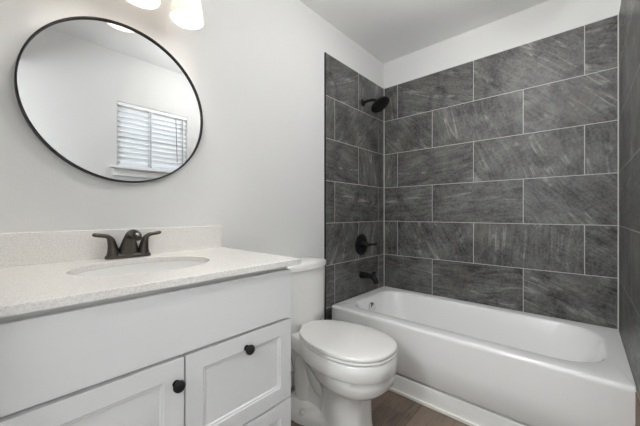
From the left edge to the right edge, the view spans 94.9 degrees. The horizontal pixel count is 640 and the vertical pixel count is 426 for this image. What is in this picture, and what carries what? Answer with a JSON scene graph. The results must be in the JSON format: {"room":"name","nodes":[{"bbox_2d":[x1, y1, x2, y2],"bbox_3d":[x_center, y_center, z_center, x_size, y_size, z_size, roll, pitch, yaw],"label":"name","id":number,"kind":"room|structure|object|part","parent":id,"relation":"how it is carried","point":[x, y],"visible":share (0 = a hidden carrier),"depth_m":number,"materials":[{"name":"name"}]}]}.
{"room":"bathroom","nodes":[
{"label":"bathroom","id":0,"kind":"room"},
{"bbox_2d":[0,0,383,371],"bbox_3d":[-0.674,-0.145,1.347,0.090,2.444,3.860,0,0,42],"label":"wall","id":1,"kind":"structure","parent":0,"point":[255,68],"depth_m":1.49,"materials":[{"name":"white paint"}]},
{"bbox_2d":[14,16,202,182],"bbox_3d":[-0.763,-0.429,1.157,0.032,0.613,0.613,0,0,42],"label":"wall mirror","id":2,"kind":"object","parent":1,"relation":"attached to","point":[105,97],"visible":1,"depth_m":1.11,"materials":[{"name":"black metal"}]},
{"bbox_2d":[0,226,221,267],"bbox_3d":[-0.763,0.114,1.163,0.021,0.106,0.807,0,0,42],"label":"backsplash","id":3,"kind":"structure","parent":1,"relation":"attached to","point":[16,248],"depth_m":1.05,"materials":[{"name":"stone"}]},
{"bbox_2d":[126,0,203,29],"bbox_3d":[-0.690,-0.928,1.111,0.201,0.254,0.477,0,0,42],"label":"vanity light","id":4,"kind":"object","parent":1,"relation":"attached to","point":[187,14],"visible":1,"depth_m":1.19,"materials":[{"name":"white glass"}]},
{"bbox_3d":[-0.665,-0.871,1.088,0.133,0.140,0.133,0,0,42],"label":"lamp shade","id":5,"kind":"part","parent":4,"relation":"part of","materials":[{"name":"white glass"}]},
{"bbox_3d":[-0.550,-0.871,1.216,0.133,0.140,0.133,0,0,42],"label":"lamp shade","id":6,"kind":"part","parent":4,"relation":"part of","materials":[{"name":"white glass"}]},
{"bbox_2d":[291,371,293,386],"bbox_3d":[-0.240,1.032,1.754,0.014,0.090,0.824,0,0,42],"label":"baseboard","id":7,"kind":"structure","parent":1,"relation":"attached to","point":[292,372],"depth_m":1.82,"materials":[{"name":"white paint"}]},
{"bbox_2d":[324,52,325,319],"bbox_3d":[0.036,-0.027,2.064,0.011,2.210,0.006,0,0,42],"label":"trim","id":8,"kind":"structure","parent":1,"relation":"attached to","point":[324,52],"depth_m":2.06,"materials":[{"name":"black tile"}]},
{"bbox_2d":[326,53,383,319],"bbox_3d":[0.308,-0.027,2.368,0.010,2.210,0.809,0,0,42],"label":"wall tile","id":9,"kind":"structure","parent":1,"relation":"attached to","point":[354,133],"depth_m":2.28,"materials":[{"name":"tile"}]},
{"bbox_2d":[355,234,377,254],"bbox_3d":[0.388,0.254,2.347,0.138,0.172,0.172,0,0,42],"label":"shower valve","id":10,"kind":"object","parent":9,"relation":"attached to","point":[361,244],"visible":1,"depth_m":2.36,"materials":[{"name":"black metal"}]},
{"bbox_3d":[0.393,0.254,2.344,0.126,0.056,0.060,0,0,42],"label":"handle","id":11,"kind":"part","parent":10,"relation":"part of","materials":[{"name":"black metal"}]},
{"bbox_2d":[359,271,378,283],"bbox_3d":[0.395,0.504,2.340,0.160,0.098,0.060,0,0,42],"label":"tub spout","id":12,"kind":"object","parent":9,"relation":"attached to","point":[362,274],"visible":1,"depth_m":2.32,"materials":[{"name":"black metal"}]},
{"bbox_2d":[361,96,388,112],"bbox_3d":[0.436,-0.871,2.333,0.228,0.133,0.156,0,0,42],"label":"shower","id":13,"kind":"object","parent":9,"relation":"attached to","point":[381,103],"visible":1,"depth_m":2.30,"materials":[{"name":"black metal"}]},
{"bbox_3d":[0.407,-0.898,2.359,0.142,0.048,0.022,0,0,42],"label":"shower arm","id":14,"kind":"part","parent":13,"relation":"part of","materials":[{"name":"black metal"}]},
{"bbox_2d":[291,386,468,425],"bbox_3d":[-0.029,1.107,0.763,1.830,0.060,3.850,0,0,42],"label":"floor","id":15,"kind":"structure","parent":0,"point":[390,408],"depth_m":1.57,"materials":[{"name":"brown wood"}]},
{"bbox_2d":[0,267,290,425],"bbox_3d":[-0.554,0.633,0.960,0.584,0.888,0.759,0,0,42],"label":"vanity cabinet","id":16,"kind":"object","parent":15,"relation":"on","point":[216,352],"visible":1,"depth_m":0.74,"materials":[{"name":"white paint"}]},
{"bbox_3d":[-0.494,0.667,0.650,0.020,0.570,0.372,0,0,42],"label":"door","id":17,"kind":"part","parent":16,"relation":"part of","materials":[{"name":"white paint"}]},
{"bbox_2d":[0,226,300,317],"bbox_3d":[-0.555,0.124,0.977,0.580,0.126,0.807,0,0,42],"label":"countertop","id":18,"kind":"structure","parent":16,"relation":"on","point":[37,269],"depth_m":0.93,"materials":[{"name":"stone"}]},
{"bbox_2d":[92,229,160,259],"bbox_3d":[-0.726,0.112,1.117,0.167,0.109,0.167,0,0,-3],"label":"faucet","id":19,"kind":"object","parent":18,"relation":"on","point":[128,248],"visible":1,"depth_m":1.09,"materials":[{"name":"brown metal"}]},
{"bbox_3d":[-0.781,0.086,1.059,0.022,0.033,0.066,0,0,36],"label":"lever","id":20,"kind":"part","parent":19,"relation":"part of","materials":[{"name":"brown metal"}]},
{"bbox_3d":[-0.762,0.119,1.084,0.043,0.075,0.043,0,0,42],"label":"handle","id":21,"kind":"part","parent":19,"relation":"part of","materials":[{"name":"brown metal"}]},
{"bbox_3d":[-0.730,0.159,1.121,0.042,0.015,0.152,0,0,42],"label":"plate","id":22,"kind":"part","parent":19,"relation":"part of","materials":[{"name":"brown metal"}]},
{"bbox_3d":[-0.697,0.110,1.091,0.145,0.103,0.078,0,0,42],"label":"spout","id":23,"kind":"part","parent":19,"relation":"part of","materials":[{"name":"brown metal"}]},
{"bbox_3d":[-0.697,0.119,1.157,0.043,0.075,0.043,0,0,42],"label":"handle","id":24,"kind":"part","parent":19,"relation":"part of","materials":[{"name":"brown metal"}]},
{"bbox_3d":[-0.674,0.086,1.179,0.066,0.033,0.022,0,0,-42],"label":"lever","id":25,"kind":"part","parent":19,"relation":"part of","materials":[{"name":"brown metal"}]},
{"bbox_2d":[73,261,204,275],"bbox_3d":[-0.572,0.257,0.967,0.382,0.140,0.452,0,0,42],"label":"sink","id":26,"kind":"object","parent":18,"relation":"in","point":[140,268],"visible":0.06,"depth_m":1.10,"materials":[{"name":"white ceramic"}]},
{"bbox_3d":[-0.365,0.443,0.756,0.029,0.031,0.031,0,0,42],"label":"knob","id":27,"kind":"part","parent":16,"relation":"part of","materials":[{"name":"black metal"}]},
{"bbox_3d":[-0.240,0.522,0.933,0.020,0.280,0.380,0,0,42],"label":"drawer","id":28,"kind":"part","parent":16,"relation":"part of","materials":[{"name":"white paint"}]},
{"bbox_3d":[-0.221,0.424,0.917,0.029,0.031,0.031,0,0,42],"label":"knob","id":29,"kind":"part","parent":16,"relation":"part of","materials":[{"name":"black metal"}]},
{"bbox_3d":[-0.240,0.811,0.933,0.020,0.284,0.380,0,0,42],"label":"drawer","id":30,"kind":"part","parent":16,"relation":"part of","materials":[{"name":"white paint"}]},
{"bbox_2d":[287,257,396,425],"bbox_3d":[0.057,0.677,1.545,0.708,0.800,0.420,0,0,42],"label":"toilet","id":31,"kind":"object","parent":15,"relation":"on","point":[340,367],"visible":0.94,"depth_m":1.44,"materials":[{"name":"white ceramic"}]},
{"bbox_3d":[-0.134,0.487,1.716,0.186,0.332,0.414,0,0,42],"label":"tank","id":32,"kind":"part","parent":31,"relation":"part of","materials":[{"name":"white ceramic"}]},
{"bbox_3d":[-0.132,0.299,1.714,0.203,0.044,0.420,0,0,42],"label":"tank lid","id":33,"kind":"part","parent":31,"relation":"part of","materials":[{"name":"white ceramic"}]},
{"bbox_3d":[0.139,0.648,1.471,0.485,0.014,0.379,0,0,42],"label":"seat","id":34,"kind":"part","parent":31,"relation":"part of","materials":[{"name":"white plastic"}]},
{"bbox_3d":[0.124,0.628,1.485,0.527,0.022,0.379,0,0,42],"label":"seat lid","id":35,"kind":"part","parent":31,"relation":"part of","materials":[{"name":"white plastic"}]},
{"bbox_2d":[332,286,636,425],"bbox_3d":[0.887,0.868,1.884,1.495,0.419,0.754,0,0,42],"label":"bathtub","id":36,"kind":"object","parent":15,"relation":"on","point":[479,364],"visible":0.8,"depth_m":1.55,"materials":[{"name":"white ceramic"}]},
{"bbox_3d":[0.405,0.732,2.297,0.037,0.072,0.072,0,0,42],"label":"overflow plate","id":37,"kind":"part","parent":36,"relation":"part of","materials":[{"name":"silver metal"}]},
{"bbox_2d":[388,387,478,425],"bbox_3d":[0.633,1.067,1.603,1.492,0.020,0.010,0,0,42],"label":"trim","id":38,"kind":"structure","parent":36,"relation":"attached to","point":[430,406],"depth_m":1.61,"materials":[{"name":"white wood"}]},
{"bbox_2d":[299,0,548,63],"bbox_3d":[-0.029,-1.397,0.763,1.830,0.060,3.850,0,0,42],"label":"ceiling","id":39,"kind":"structure","parent":0,"point":[389,30],"depth_m":2.06,"materials":[{"name":"white paint"}]},
{"bbox_2d":[384,0,620,88],"bbox_3d":[1.262,-0.145,2.137,1.740,2.444,0.100,0,0,42],"label":"wall","id":40,"kind":"structure","parent":0,"point":[551,17],"depth_m":2.06,"materials":[{"name":"white paint"}]},
{"bbox_2d":[384,14,617,328],"bbox_3d":[1.142,-0.027,2.170,1.498,2.210,0.010,0,0,42],"label":"wall tile","id":41,"kind":"structure","parent":40,"relation":"attached to","point":[501,168],"depth_m":2.01,"materials":[{"name":"tile"}]},
{"bbox_2d":[618,14,618,329],"bbox_3d":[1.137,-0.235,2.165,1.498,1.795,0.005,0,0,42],"label":"trim","id":42,"kind":"structure","parent":40,"relation":"attached to","point":[618,14],"depth_m":1.66,"materials":[{"name":"grey tile"}]},
{"bbox_3d":[1.445,-0.145,1.296,0.105,2.444,0.909,0,0,42],"label":"wall","id":43,"kind":"structure","parent":0,"visible":0},
{"bbox_2d":[619,0,639,399],"bbox_3d":[1.400,-0.230,1.330,0.008,1.805,0.899,0,0,42],"label":"wall tile","id":44,"kind":"structure","parent":43,"relation":"attached to","point":[629,12],"depth_m":1.28,"materials":[{"name":"tile"}]},
{"bbox_2d":[635,390,639,425],"bbox_3d":[1.153,0.875,1.057,0.012,0.404,0.158,0,0,42],"label":"trim","id":45,"kind":"structure","parent":43,"relation":"attached to","point":[637,401],"depth_m":1.07,"materials":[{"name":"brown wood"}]}
]}

